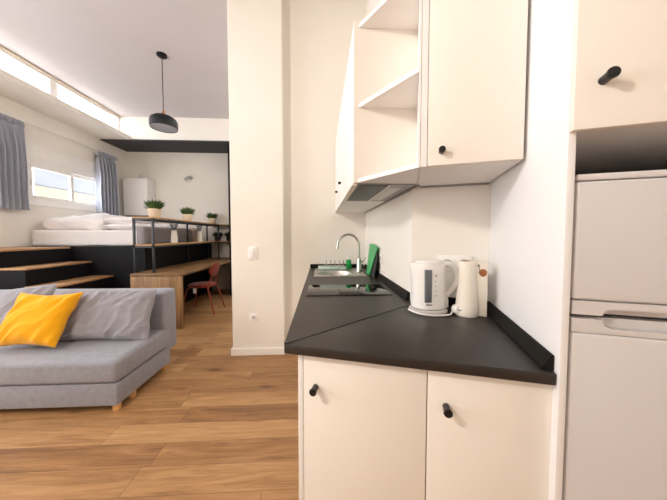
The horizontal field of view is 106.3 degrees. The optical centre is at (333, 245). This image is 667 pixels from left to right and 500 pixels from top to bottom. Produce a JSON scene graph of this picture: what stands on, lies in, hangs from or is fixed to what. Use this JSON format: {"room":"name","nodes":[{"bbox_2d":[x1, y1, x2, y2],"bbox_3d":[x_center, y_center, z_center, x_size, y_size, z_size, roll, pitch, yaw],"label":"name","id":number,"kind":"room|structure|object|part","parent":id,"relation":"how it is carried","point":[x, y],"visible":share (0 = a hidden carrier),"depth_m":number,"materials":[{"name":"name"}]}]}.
{"room":"studio apartment","nodes":[
{"label":"studio apartment","id":0,"kind":"room"},
{"bbox_2d":[0,96,127,246],"bbox_3d":[-4.498,-0.385,1.432,0.120,3.170,8.540,0,2,-3],"label":"wall","id":1,"kind":"structure","parent":0,"point":[16,226],"depth_m":3.95,"materials":[{"name":"white paint"}]},
{"bbox_2d":[25,141,95,211],"bbox_3d":[-4.613,-1.107,4.362,0.125,0.935,1.420,0,2,-3],"label":"window","id":2,"kind":"structure","parent":1,"relation":"in","point":[38,157],"depth_m":4.15,"materials":[{"name":"white paint"}]},
{"bbox_3d":[-4.589,-0.994,4.078,0.035,0.535,0.680,0,2,-3],"label":"sash","id":3,"kind":"part","parent":2,"relation":"part of","materials":[{"name":"white paint"}]},
{"bbox_3d":[-4.578,-0.654,4.383,0.055,0.030,1.420,0,2,-3],"label":"sill","id":4,"kind":"part","parent":2,"relation":"part of","materials":[{"name":"white paint"}]},
{"bbox_3d":[-4.660,-1.020,4.694,0.035,0.535,0.600,0,2,-3],"label":"sash","id":5,"kind":"part","parent":2,"relation":"part of","materials":[{"name":"white paint"}]},
{"bbox_2d":[0,111,122,159],"bbox_3d":[-4.510,-1.812,3.987,0.117,0.037,2.760,0,2,-3],"label":"curtain rod","id":6,"kind":"object","parent":1,"relation":"attached to","point":[0,111],"visible":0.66,"depth_m":4.01,"materials":[{"name":"white paint"}]},
{"bbox_2d":[0,113,29,209],"bbox_3d":[-4.441,-1.140,3.437,0.138,1.260,0.365,0,2,-3],"label":"curtain","id":7,"kind":"object","parent":6,"relation":"hanging from","point":[13,159],"visible":1,"depth_m":3.45,"materials":[{"name":"grey fabric"}]},
{"bbox_2d":[94,151,118,215],"bbox_3d":[-4.519,-1.205,4.990,0.138,1.260,0.413,0,2,-3],"label":"curtain","id":8,"kind":"object","parent":6,"relation":"hanging from","point":[106,177],"visible":0.95,"depth_m":4.93,"materials":[{"name":"grey fabric"}]},
{"bbox_2d":[0,68,130,139],"bbox_3d":[-4.197,-1.988,1.049,0.690,0.075,7.880,0,2,-3],"label":"trim","id":9,"kind":"structure","parent":1,"relation":"attached to","point":[13,88],"depth_m":3.73,"materials":[{"name":"white paint"}]},
{"bbox_2d":[0,0,228,118],"bbox_3d":[-1.371,-2.572,1.176,6.310,0.300,8.100,0,2,-3],"label":"ceiling","id":10,"kind":"structure","parent":0,"point":[105,50],"depth_m":3.22,"materials":[{"name":"paint"}]},
{"bbox_2d":[149,51,177,132],"bbox_3d":[-2.252,-2.035,3.299,0.326,0.950,0.326,0,2,-3],"label":"pendant lamp","id":11,"kind":"object","parent":10,"relation":"hanging from","point":[162,122],"visible":1,"depth_m":3.25,"materials":[{"name":"black metal"}]},
{"bbox_3d":[-2.252,-2.135,3.295,0.009,0.710,0.009,1,3,20],"label":"cord","id":12,"kind":"part","parent":11,"relation":"part of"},
{"bbox_3d":[-2.252,-1.644,3.316,0.326,0.167,0.326,0,2,-3],"label":"lamp shade","id":13,"kind":"part","parent":11,"relation":"part of","materials":[{"name":"black metal"}]},
{"bbox_2d":[150,123,176,132],"bbox_3d":[-2.252,-1.573,3.319,0.306,0.010,0.306,0,2,-3],"label":"diffuser","id":14,"kind":"object","parent":11,"relation":"attached to","point":[162,127],"depth_m":3.31,"materials":[{"name":"white plastic"}]},
{"bbox_2d":[0,289,298,499],"bbox_3d":[-1.387,1.242,1.656,6.310,0.100,8.740,0,2,-3],"label":"floor","id":15,"kind":"structure","parent":0,"point":[214,424],"depth_m":1.59,"materials":[{"name":"brown wood"}]},
{"bbox_2d":[0,247,113,289],"bbox_3d":[-3.640,0.577,3.183,1.755,1.100,0.807,0,2,-3],"label":"staircase","id":16,"kind":"structure","parent":15,"relation":"on","point":[20,267],"depth_m":3.08,"materials":[{"name":"brown wood"}]},
{"bbox_2d":[0,288,176,410],"bbox_3d":[-2.554,0.802,2.093,2.003,0.742,0.765,0,2,-3],"label":"sofa","id":17,"kind":"object","parent":15,"relation":"on","point":[73,373],"visible":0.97,"depth_m":1.79,"materials":[{"name":"grey fabric"}]},
{"bbox_2d":[0,283,56,324],"bbox_3d":[-2.798,0.582,2.116,0.842,0.501,0.247,0,2,-3],"label":"cushion","id":18,"kind":"object","parent":17,"relation":"on","point":[7,297],"visible":0.25,"depth_m":2.10,"materials":[{"name":"grey fabric"}]},
{"bbox_2d":[0,292,82,347],"bbox_3d":[-2.325,0.573,1.968,0.546,0.382,0.260,0,2,-3],"label":"throw cushion","id":19,"kind":"object","parent":17,"relation":"on","point":[33,319],"visible":1,"depth_m":1.90,"materials":[{"name":"yellow fabric"}]},
{"bbox_3d":[-2.552,0.876,2.044,2.002,0.187,0.660,0,2,-3],"label":"seat mattress","id":20,"kind":"part","parent":17,"relation":"part of","materials":[{"name":"grey fabric"}]},
{"bbox_3d":[-2.570,0.711,2.367,2.000,0.584,0.209,0,2,-3],"label":"backrest","id":21,"kind":"part","parent":17,"relation":"part of","materials":[{"name":"grey fabric"}]},
{"bbox_2d":[53,289,156,339],"bbox_3d":[-1.993,0.585,2.148,0.868,0.426,0.261,0,2,-3],"label":"cushion","id":22,"kind":"object","parent":17,"relation":"on","point":[98,314],"visible":0.82,"depth_m":2.08,"materials":[{"name":"grey fabric"}]},
{"bbox_3d":[-1.575,1.161,1.819,0.055,0.047,0.055,0,2,-3],"label":"leg","id":23,"kind":"part","parent":17,"relation":"part of","materials":[{"name":"brown wood"}]},
{"bbox_3d":[-1.583,1.155,1.964,0.055,0.047,0.055,0,2,-3],"label":"leg","id":24,"kind":"part","parent":17,"relation":"part of","materials":[{"name":"brown wood"}]},
{"bbox_2d":[22,244,211,302],"bbox_3d":[-3.685,0.514,4.685,1.815,1.100,2.195,0,2,-3],"label":"platform","id":25,"kind":"object","parent":15,"relation":"on","point":[117,261],"visible":0.21,"depth_m":3.62,"materials":[{"name":"black wood"}]},
{"bbox_3d":[-3.631,0.569,3.605,1.815,1.080,0.030,0,2,-3],"label":"panel","id":26,"kind":"part","parent":25,"relation":"part of","materials":[{"name":"black wood"}]},
{"bbox_2d":[32,226,191,245],"bbox_3d":[-3.712,-0.181,4.533,1.713,0.304,1.676,0,2,-3],"label":"bed","id":27,"kind":"object","parent":25,"relation":"on","point":[143,233],"visible":0.78,"depth_m":3.78,"materials":[{"name":"white fabric"}]},
{"bbox_3d":[-3.799,-0.158,4.568,1.538,0.256,1.596,0,2,-3],"label":"mattress","id":28,"kind":"part","parent":27,"relation":"part of","materials":[{"name":"white fabric"}]},
{"bbox_2d":[43,213,156,229],"bbox_3d":[-4.044,-0.418,4.529,1.000,0.343,1.476,0,2,-3],"label":"duvet","id":29,"kind":"object","parent":27,"relation":"on","point":[95,221],"visible":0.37,"depth_m":3.84,"materials":[{"name":"white fabric"}]},
{"bbox_2d":[105,223,157,229],"bbox_3d":[-3.269,-0.312,4.092,0.460,0.126,0.620,0,2,-3],"label":"pillow","id":30,"kind":"object","parent":27,"relation":"on","point":[114,226],"visible":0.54,"depth_m":3.83,"materials":[{"name":"white fabric"}]},
{"bbox_2d":[103,217,157,223],"bbox_3d":[-3.311,-0.410,4.126,0.460,0.126,0.620,0,2,-3],"label":"pillow","id":31,"kind":"object","parent":30,"relation":"on","point":[112,219],"visible":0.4,"depth_m":3.86,"materials":[{"name":"white fabric"}]},
{"bbox_3d":[-2.930,-0.177,4.446,0.155,0.303,1.421,0,2,-3],"label":"headboard","id":32,"kind":"part","parent":27,"relation":"part of","materials":[{"name":"grey fabric"}]},
{"bbox_2d":[154,224,182,227],"bbox_3d":[-3.307,-0.363,4.850,0.460,0.126,0.620,0,2,-3],"label":"pillow","id":33,"kind":"object","parent":27,"relation":"on","point":[158,225],"visible":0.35,"depth_m":4.63,"materials":[{"name":"white fabric"}]},
{"bbox_3d":[-2.794,0.521,4.745,0.030,1.080,2.165,0,2,-3],"label":"panel","id":34,"kind":"part","parent":25,"relation":"part of","materials":[{"name":"black wood"}]},
{"bbox_2d":[130,257,229,328],"bbox_3d":[-2.435,0.693,4.600,0.663,0.750,2.506,0,2,-3],"label":"desk","id":35,"kind":"object","parent":15,"relation":"on","point":[169,276],"visible":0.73,"depth_m":3.37,"materials":[{"name":"brown wood"}]},
{"bbox_3d":[-2.373,0.764,3.371,0.663,0.710,0.040,0,2,-3],"label":"panel","id":36,"kind":"part","parent":35,"relation":"part of","materials":[{"name":"brown wood"}]},
{"bbox_2d":[132,217,228,272],"bbox_3d":[-2.455,-0.065,4.603,0.625,0.761,2.436,0,2,-3],"label":"shelving unit","id":37,"kind":"object","parent":35,"relation":"on","point":[153,245],"visible":0.93,"depth_m":3.69,"materials":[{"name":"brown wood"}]},
{"bbox_3d":[-2.695,-0.004,3.385,0.025,0.743,0.025,0,2,-3],"label":"post","id":38,"kind":"part","parent":37,"relation":"part of","materials":[{"name":"black metal"}]},
{"bbox_3d":[-2.447,-0.005,3.397,0.025,0.743,0.025,0,2,-3],"label":"post","id":39,"kind":"part","parent":37,"relation":"part of","materials":[{"name":"black metal"}]},
{"bbox_2d":[143,199,164,217],"bbox_3d":[-2.620,-0.553,3.652,0.320,0.291,0.272,2,3,41],"label":"potted plant","id":40,"kind":"object","parent":37,"relation":"on","point":[154,208],"visible":0.99,"depth_m":3.59,"materials":[{"name":"green plant"}]},
{"bbox_3d":[-2.617,-0.474,3.657,0.172,0.134,0.172,0,2,-3],"label":"pot","id":41,"kind":"part","parent":40,"relation":"part of","materials":[{"name":"beige ceramic"}]},
{"bbox_2d":[170,222,177,242],"bbox_3d":[-2.619,-0.247,4.108,0.133,0.390,0.133,0,2,-3],"label":"vase","id":42,"kind":"object","parent":37,"relation":"on","point":[174,238],"visible":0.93,"depth_m":4.08,"materials":[{"name":"white ceramic"}]},
{"bbox_3d":[-2.455,-0.414,4.575,0.625,0.025,2.410,0,2,-3],"label":"rail","id":43,"kind":"part","parent":37,"relation":"part of","materials":[{"name":"black metal"}]},
{"bbox_3d":[-2.455,-0.040,4.590,0.625,0.025,2.410,0,2,-3],"label":"rail","id":44,"kind":"part","parent":37,"relation":"part of","materials":[{"name":"black metal"}]},
{"bbox_2d":[180,207,194,220],"bbox_3d":[-2.639,-0.581,4.511,0.304,0.276,0.258,-2,3,-34],"label":"potted plant","id":45,"kind":"object","parent":37,"relation":"on","point":[187,213],"visible":0.98,"depth_m":4.46,"materials":[{"name":"green plant"}]},
{"bbox_3d":[-2.640,-0.507,4.516,0.163,0.127,0.163,1,2,13],"label":"pot","id":46,"kind":"part","parent":45,"relation":"part of","materials":[{"name":"beige ceramic"}]},
{"bbox_3d":[-2.762,-0.061,4.732,0.025,0.743,0.025,0,2,-3],"label":"post","id":47,"kind":"part","parent":37,"relation":"part of","materials":[{"name":"black metal"}]},
{"bbox_2d":[188,227,197,241],"bbox_3d":[-2.979,-0.228,5.313,0.183,0.328,0.281,0,2,-3],"label":"bolster","id":48,"kind":"object","parent":37,"relation":"on","point":[194,230],"visible":0.52,"depth_m":5.22,"materials":[{"name":"beige fabric"}]},
{"bbox_2d":[196,224,201,241],"bbox_3d":[-2.662,-0.283,4.966,0.133,0.390,0.133,-1,3,-22],"label":"vase","id":49,"kind":"object","parent":37,"relation":"on","point":[199,233],"visible":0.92,"depth_m":4.93,"materials":[{"name":"white ceramic"}]},
{"bbox_3d":[-2.803,-0.095,5.550,0.025,0.743,0.025,0,2,-3],"label":"post","id":50,"kind":"part","parent":37,"relation":"part of","materials":[{"name":"black metal"}]},
{"bbox_2d":[206,212,217,223],"bbox_3d":[-2.699,-0.626,5.570,0.259,0.276,0.304,-1,2,-12],"label":"potted plant","id":51,"kind":"object","parent":37,"relation":"on","point":[212,217],"visible":0.98,"depth_m":5.51,"materials":[{"name":"green plant"}]},
{"bbox_3d":[-2.703,-0.551,5.574,0.163,0.127,0.163,2,3,34],"label":"pot","id":52,"kind":"part","parent":51,"relation":"part of","materials":[{"name":"beige ceramic"}]},
{"bbox_2d":[212,232,222,240],"bbox_3d":[-2.624,-0.226,5.668,0.253,0.216,0.247,0,2,-3],"label":"plant","id":53,"kind":"object","parent":37,"relation":"on","point":[215,235],"visible":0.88,"depth_m":5.61,"materials":[{"name":"green plant"}]},
{"bbox_3d":[-2.555,-0.096,5.563,0.025,0.743,0.025,0,2,-3],"label":"post","id":54,"kind":"part","parent":37,"relation":"part of","materials":[{"name":"black metal"}]},
{"bbox_2d":[224,232,228,240],"bbox_3d":[-2.373,-0.226,5.673,0.247,0.216,0.253,-1,3,-27],"label":"plant","id":55,"kind":"object","parent":37,"relation":"on","point":[227,233],"visible":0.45,"depth_m":5.62,"materials":[{"name":"green plant"}]},
{"bbox_2d":[183,262,224,314],"bbox_3d":[-2.164,0.677,4.169,0.531,0.823,0.452,0,2,-3],"label":"desk chair","id":56,"kind":"object","parent":15,"relation":"on","point":[214,268],"visible":0.97,"depth_m":4.07,"materials":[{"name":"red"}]},
{"bbox_3d":[-2.189,0.639,4.166,0.400,0.047,0.390,0,2,-3],"label":"seat","id":57,"kind":"part","parent":56,"relation":"part of","materials":[{"name":"red plastic"}]},
{"bbox_3d":[-1.970,0.733,4.016,0.106,0.725,0.169,-1,3,-27],"label":"leg","id":58,"kind":"part","parent":56,"relation":"part of","materials":[{"name":"orange paint"}]},
{"bbox_3d":[-1.966,0.381,4.167,0.082,0.230,0.350,0,2,-3],"label":"backrest","id":59,"kind":"part","parent":56,"relation":"part of","materials":[{"name":"orange paint"}]},
{"bbox_3d":[-1.987,0.719,4.345,0.106,0.725,0.169,1,3,21],"label":"leg","id":60,"kind":"part","parent":56,"relation":"part of","materials":[{"name":"orange paint"}]},
{"bbox_2d":[298,355,552,499],"bbox_3d":[0.315,0.784,1.047,0.752,0.866,0.648,1,2,15],"label":"base cabinet","id":61,"kind":"object","parent":15,"relation":"on","point":[367,431],"visible":0.66,"depth_m":0.76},
{"bbox_3d":[-0.063,0.469,0.816,0.025,0.025,0.034,1,2,14],"label":"knob","id":62,"kind":"part","parent":61,"relation":"part of","materials":[{"name":"black metal"}]},
{"bbox_3d":[0.091,0.739,0.817,0.391,0.754,0.019,1,2,14],"label":"door","id":63,"kind":"part","parent":61,"relation":"part of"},
{"bbox_2d":[284,304,555,385],"bbox_3d":[0.297,0.332,1.036,0.769,0.034,0.666,1,3,17],"label":"countertop","id":64,"kind":"structure","parent":61,"relation":"on","point":[399,336],"depth_m":0.82,"materials":[{"name":"black laminate"}]},
{"bbox_2d":[408,259,460,315],"bbox_3d":[0.478,0.187,1.187,0.259,0.246,0.178,0,2,-3],"label":"kettle","id":65,"kind":"object","parent":64,"relation":"on","point":[429,297],"visible":0.98,"depth_m":1.14,"materials":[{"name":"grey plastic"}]},
{"bbox_3d":[0.455,0.072,1.191,0.126,0.016,0.108,0,2,-3],"label":"lid","id":66,"kind":"part","parent":65,"relation":"part of","materials":[{"name":"white plastic"}]},
{"bbox_3d":[0.453,0.299,1.137,0.212,0.024,0.070,0,2,3],"label":"power cord","id":67,"kind":"part","parent":65,"relation":"part of","materials":[{"name":"white plastic"}]},
{"bbox_3d":[0.559,0.164,1.200,0.097,0.181,0.027,0,2,-3],"label":"handle","id":68,"kind":"part","parent":65,"relation":"part of","materials":[{"name":"white plastic"}]},
{"bbox_2d":[455,260,487,317],"bbox_3d":[0.619,0.189,1.133,0.125,0.247,0.096,0,2,-3],"label":"jug","id":69,"kind":"object","parent":64,"relation":"on","point":[471,296],"visible":0.97,"depth_m":1.10,"materials":[{"name":"beige plastic"}]},
{"bbox_3d":[0.657,0.193,1.114,0.048,0.239,0.022,1,3,19],"label":"handle","id":70,"kind":"part","parent":69,"relation":"part of","materials":[{"name":"beige plastic"}]},
{"bbox_3d":[0.328,0.473,0.721,0.025,0.025,0.034,1,2,14],"label":"knob","id":71,"kind":"part","parent":61,"relation":"part of","materials":[{"name":"black metal"}]},
{"bbox_3d":[0.444,0.743,0.731,0.329,0.754,0.019,1,2,14],"label":"door","id":72,"kind":"part","parent":61,"relation":"part of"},
{"bbox_2d":[488,0,666,499],"bbox_3d":[0.961,-0.404,0.793,0.621,3.260,0.678,1,3,17],"label":"tall cabinet","id":73,"kind":"object","parent":15,"relation":"on","point":[596,87],"visible":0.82,"depth_m":0.66,"materials":[{"name":"white wood"}]},
{"bbox_2d":[487,301,553,370],"bbox_3d":[0.656,0.299,0.941,0.027,0.042,0.575,1,3,17],"label":"upstand","id":74,"kind":"object","parent":73,"relation":"attached to","point":[539,354],"visible":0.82,"depth_m":0.80,"materials":[{"name":"black laminate"}]},
{"bbox_3d":[0.680,-0.408,0.907,0.016,3.260,0.625,1,3,17],"label":"panel","id":75,"kind":"part","parent":73,"relation":"part of","materials":[{"name":"white plastic"}]},
{"bbox_3d":[0.619,-0.382,0.562,0.025,0.025,0.034,1,3,17],"label":"knob","id":76,"kind":"part","parent":73,"relation":"part of","materials":[{"name":"black metal"}]},
{"bbox_3d":[0.873,-0.642,0.500,0.620,0.738,0.018,1,3,17],"label":"door","id":77,"kind":"part","parent":73,"relation":"part of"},
{"bbox_2d":[562,169,666,499],"bbox_3d":[0.966,0.519,0.846,0.574,1.412,0.592,1,3,17],"label":"fridge","id":78,"kind":"object","parent":15,"relation":"on","point":[615,436],"visible":0.47,"depth_m":0.61,"materials":[{"name":"metal"}]},
{"bbox_3d":[0.885,0.713,0.594,0.574,0.987,0.047,1,3,17],"label":"door","id":79,"kind":"part","parent":78,"relation":"part of","materials":[{"name":"metal"}]},
{"bbox_3d":[0.885,-0.010,0.563,0.574,0.296,0.047,1,3,17],"label":"freezer door","id":80,"kind":"part","parent":78,"relation":"part of","materials":[{"name":"metal"}]},
{"bbox_3d":[0.966,-0.178,0.818,0.574,0.016,0.590,1,3,17],"label":"lid","id":81,"kind":"part","parent":78,"relation":"part of","materials":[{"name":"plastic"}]},
{"bbox_3d":[0.119,0.749,1.879,0.563,0.866,1.876,0,2,-3],"label":"cabinet","id":82,"kind":"object","parent":15,"relation":"on","visible":0},
{"bbox_2d":[284,268,410,352],"bbox_3d":[0.096,0.300,1.823,0.618,0.032,1.953,0,2,-3],"label":"countertop","id":83,"kind":"structure","parent":82,"relation":"on","point":[313,314],"depth_m":1.27,"materials":[{"name":"black laminate"}]},
{"bbox_2d":[314,268,366,276],"bbox_3d":[0.048,0.329,2.464,0.470,0.160,0.555,0,2,-3],"label":"sink","id":84,"kind":"object","parent":83,"relation":"in","point":[351,272],"visible":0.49,"depth_m":2.47,"materials":[{"name":"silver metal"}]},
{"bbox_2d":[318,260,345,268],"bbox_3d":[-0.015,0.191,2.638,0.292,0.098,0.100,0,2,-3],"label":"drying rack","id":85,"kind":"object","parent":84,"relation":"on","point":[326,266],"visible":1,"depth_m":2.60,"materials":[{"name":"silver metal"}]},
{"bbox_2d":[318,266,345,268],"bbox_3d":[-0.015,0.226,2.639,0.292,0.028,0.100,0,2,-3],"label":"drip tray","id":86,"kind":"object","parent":85,"relation":"on","point":[319,267],"depth_m":2.59,"materials":[{"name":"white plastic"}]},
{"bbox_2d":[346,255,350,268],"bbox_3d":[0.159,0.167,2.635,0.060,0.148,0.042,0,2,-3],"label":"soap bottle","id":87,"kind":"object","parent":84,"relation":"on","point":[348,261],"visible":0.98,"depth_m":2.62,"materials":[{"name":"green plastic"}]},
{"bbox_2d":[306,284,391,295],"bbox_3d":[0.089,0.288,1.650,0.518,0.006,0.310,0,2,-3],"label":"cooktop","id":88,"kind":"object","parent":83,"relation":"in","point":[360,289],"visible":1,"depth_m":1.61,"materials":[{"name":"black glass"}]},
{"bbox_2d":[336,233,365,271],"bbox_3d":[0.172,0.065,2.446,0.296,0.378,0.056,0,2,-3],"label":"tap","id":89,"kind":"object","parent":83,"relation":"on","point":[359,261],"visible":0.99,"depth_m":2.43,"materials":[{"name":"silver metal"}]},
{"bbox_3d":[0.144,-0.003,2.442,0.234,0.242,0.023,0,2,-3],"label":"spout","id":90,"kind":"part","parent":89,"relation":"part of","materials":[{"name":"silver metal"}]},
{"bbox_2d":[366,244,377,274],"bbox_3d":[0.343,0.124,2.255,0.046,0.281,0.335,0,2,-3],"label":"chopping board","id":91,"kind":"object","parent":83,"relation":"on","point":[373,248],"visible":1,"depth_m":2.26,"materials":[{"name":"green plastic"}]},
{"bbox_2d":[370,253,377,277],"bbox_3d":[0.352,0.153,2.189,0.036,0.229,0.220,0,2,-3],"label":"chopping board","id":92,"kind":"object","parent":83,"relation":"on","point":[373,270],"visible":0.57,"depth_m":2.13,"materials":[{"name":"plastic"}]},
{"bbox_2d":[94,116,228,140],"bbox_3d":[-2.703,-2.359,5.108,4.080,0.455,0.098,0,2,-3],"label":"wall","id":93,"kind":"structure","parent":0,"point":[207,129],"depth_m":5.04,"materials":[{"name":"white paint"}]},
{"bbox_2d":[0,45,119,129],"bbox_3d":[-4.074,-2.221,1.046,0.095,0.390,7.880,0,2,-3],"label":"window","id":94,"kind":"structure","parent":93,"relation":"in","point":[52,82],"depth_m":3.73,"materials":[{"name":"white paint"}]},
{"bbox_2d":[127,152,229,288],"bbox_3d":[-2.736,-0.635,5.839,4.080,3.300,0.100,0,2,-3],"label":"wall","id":95,"kind":"structure","parent":0,"point":[207,191],"depth_m":5.74,"materials":[{"name":"white paint"}]},
{"bbox_2d":[123,178,155,216],"bbox_3d":[-4.300,-1.060,5.553,0.510,0.828,0.280,0,2,-3],"label":"boiler","id":96,"kind":"object","parent":95,"relation":"attached to","point":[135,190],"visible":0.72,"depth_m":5.42,"materials":[{"name":"grey metal"}]},
{"bbox_2d":[100,139,228,152],"bbox_3d":[-3.356,-2.126,5.350,2.560,0.030,0.690,0,2,-3],"label":"trim","id":97,"kind":"structure","parent":95,"relation":"attached to","point":[132,145],"depth_m":5.24,"materials":[{"name":"grey paint"}]},
{"bbox_2d":[183,176,192,180],"bbox_3d":[-3.293,-1.528,5.642,0.091,0.149,0.198,1,3,16],"label":"wall lamp","id":98,"kind":"object","parent":95,"relation":"attached to","point":[186,178],"visible":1,"depth_m":5.60,"materials":[{"name":"grey plastic"}]},
{"bbox_2d":[227,142,231,295],"bbox_3d":[-2.137,-0.543,5.477,0.060,3.145,0.690,0,2,-3],"label":"trim","id":99,"kind":"structure","parent":95,"relation":"attached to","point":[227,142],"depth_m":5.13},
{"bbox_2d":[227,0,285,347],"bbox_3d":[-0.804,-0.787,2.775,0.535,3.860,0.415,0,2,-3],"label":"wall pillar","id":100,"kind":"structure","parent":0,"point":[254,27],"depth_m":2.57,"materials":[{"name":"white paint"}]},
{"bbox_2d":[248,246,256,259],"bbox_3d":[-0.841,0.074,2.594,0.093,0.145,0.016,0,2,-3],"label":"light switch","id":101,"kind":"object","parent":100,"relation":"attached to","point":[252,250],"visible":1,"depth_m":2.59,"materials":[{"name":"white paint"}]},
{"bbox_2d":[250,313,257,320],"bbox_3d":[-0.836,0.748,2.623,0.084,0.085,0.014,0,2,-3],"label":"wall socket","id":102,"kind":"object","parent":100,"relation":"attached to","point":[253,316],"visible":1,"depth_m":2.62,"materials":[{"name":"white paint"}]},
{"bbox_2d":[231,347,285,355],"bbox_3d":[-0.803,1.104,2.846,0.565,0.075,0.433,0,2,-3],"label":"baseboard","id":103,"kind":"structure","parent":100,"relation":"attached to","point":[271,350],"depth_m":2.63,"materials":[{"name":"white paint"}]},
{"bbox_2d":[283,0,366,336],"bbox_3d":[-0.041,-0.788,2.801,0.992,3.860,0.100,0,2,-3],"label":"wall","id":104,"kind":"structure","parent":0,"point":[317,34],"depth_m":2.72,"materials":[{"name":"white paint"}]},
{"bbox_2d":[310,264,362,267],"bbox_3d":[0.035,0.222,2.789,0.587,0.042,0.014,0,2,-3],"label":"upstand","id":105,"kind":"object","parent":104,"relation":"attached to","point":[311,265],"visible":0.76,"depth_m":2.78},
{"bbox_2d":[365,0,411,300],"bbox_3d":[0.444,-0.756,2.040,0.100,3.860,1.470,0,2,-3],"label":"wall","id":106,"kind":"structure","parent":0,"point":[388,226],"depth_m":1.72,"materials":[{"name":"white paint"}]},
{"bbox_2d":[335,25,419,212],"bbox_3d":[0.216,-0.712,1.986,0.360,0.763,1.554,0,2,-3],"label":"upper cabinet","id":107,"kind":"object","parent":106,"relation":"attached to","point":[344,137],"visible":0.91,"depth_m":1.67,"materials":[{"name":"white wood"}]},
{"bbox_3d":[0.041,-0.739,2.513,0.019,0.754,0.478,0,2,-3],"label":"door","id":108,"kind":"part","parent":107,"relation":"part of","materials":[{"name":"white wood"}]},
{"bbox_3d":[0.065,-0.719,2.034,0.019,0.754,0.477,0,2,-3],"label":"door","id":109,"kind":"part","parent":107,"relation":"part of","materials":[{"name":"white wood"}]},
{"bbox_3d":[0.091,-0.697,1.498,0.019,0.754,0.591,0,2,-3],"label":"door","id":110,"kind":"part","parent":107,"relation":"part of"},
{"bbox_2d":[342,183,414,201],"bbox_3d":[0.232,-0.349,1.519,0.317,0.084,0.586,0,2,-3],"label":"range hood","id":111,"kind":"object","parent":107,"relation":"attached to","point":[356,191],"visible":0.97,"depth_m":1.40,"materials":[{"name":"grey metal"}]},
{"bbox_3d":[0.310,-0.311,1.526,0.068,0.002,0.440,0,2,-3],"label":"lamp panel","id":112,"kind":"part","parent":111,"relation":"part of","materials":[{"name":"white plastic"}]},
{"bbox_3d":[0.387,-0.336,2.018,0.017,0.007,1.538,0,2,-3],"label":"wall trim","id":113,"kind":"part","parent":107,"relation":"part of","materials":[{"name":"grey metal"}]},
{"bbox_2d":[379,253,382,262],"bbox_3d":[0.389,0.099,2.058,0.012,0.080,0.080,0,2,-3],"label":"wall socket","id":114,"kind":"object","parent":106,"relation":"attached to","point":[380,254],"visible":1,"depth_m":2.04,"materials":[{"name":"white paint"}]},
{"bbox_2d":[363,264,409,299],"bbox_3d":[0.379,0.251,2.094,0.027,0.042,1.400,0,2,-3],"label":"upstand","id":115,"kind":"object","parent":106,"relation":"attached to","point":[396,288],"visible":1,"depth_m":1.66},
{"bbox_2d":[353,0,421,184],"bbox_3d":[0.272,-0.853,1.088,0.342,1.106,0.358,0,2,-3],"label":"corner shelf","id":116,"kind":"object","parent":106,"relation":"attached to","point":[388,41],"visible":0.95,"depth_m":1.18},
{"bbox_3d":[0.375,-0.854,1.093,0.007,1.106,0.378,1,3,17],"label":"panel","id":117,"kind":"part","parent":116,"relation":"part of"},
{"bbox_2d":[418,0,527,187],"bbox_3d":[0.534,-0.848,1.037,0.326,1.113,0.427,1,3,17],"label":"upper cabinet","id":118,"kind":"object","parent":106,"relation":"attached to","point":[474,52],"visible":1,"depth_m":0.88,"materials":[{"name":"beige wood"}]},
{"bbox_3d":[0.388,-0.343,0.895,0.024,0.024,0.029,1,3,17],"label":"knob","id":119,"kind":"part","parent":118,"relation":"part of","materials":[{"name":"black metal"}]},
{"bbox_3d":[0.599,-0.304,1.253,0.316,0.007,0.019,1,3,17],"label":"trim","id":120,"kind":"part","parent":118,"relation":"part of","materials":[{"name":"white wood"}]},
{"bbox_2d":[412,181,490,300],"bbox_3d":[1.084,-0.719,1.151,1.363,3.860,0.100,1,3,17],"label":"wall","id":121,"kind":"structure","parent":0,"point":[453,221],"depth_m":1.27,"materials":[{"name":"white paint"}]},
{"bbox_2d":[448,297,455,305],"bbox_3d":[0.590,0.285,1.284,0.300,0.042,0.014,1,3,17],"label":"upstand","id":122,"kind":"object","parent":121,"relation":"attached to","point":[452,300],"visible":0.12,"depth_m":1.27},
{"bbox_2d":[437,255,471,269],"bbox_3d":[0.614,0.085,1.270,0.160,0.073,0.014,1,3,17],"label":"wall socket","id":123,"kind":"object","parent":121,"relation":"attached to","point":[454,259],"visible":0.4,"depth_m":1.27,"materials":[{"name":"white paint"}]},
{"label":"outside","id":124,"kind":"structure","parent":0,"visible":0},
{"bbox_2d":[32,168,95,203],"bbox_3d":[-9.713,-0.760,10.004,0.600,7.200,11.000,0,2,-3],"label":"neighbouring building","id":125,"kind":"structure","parent":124,"point":[45,183],"depth_m":8.62,"materials":[{"name":"white paint"}]}
]}

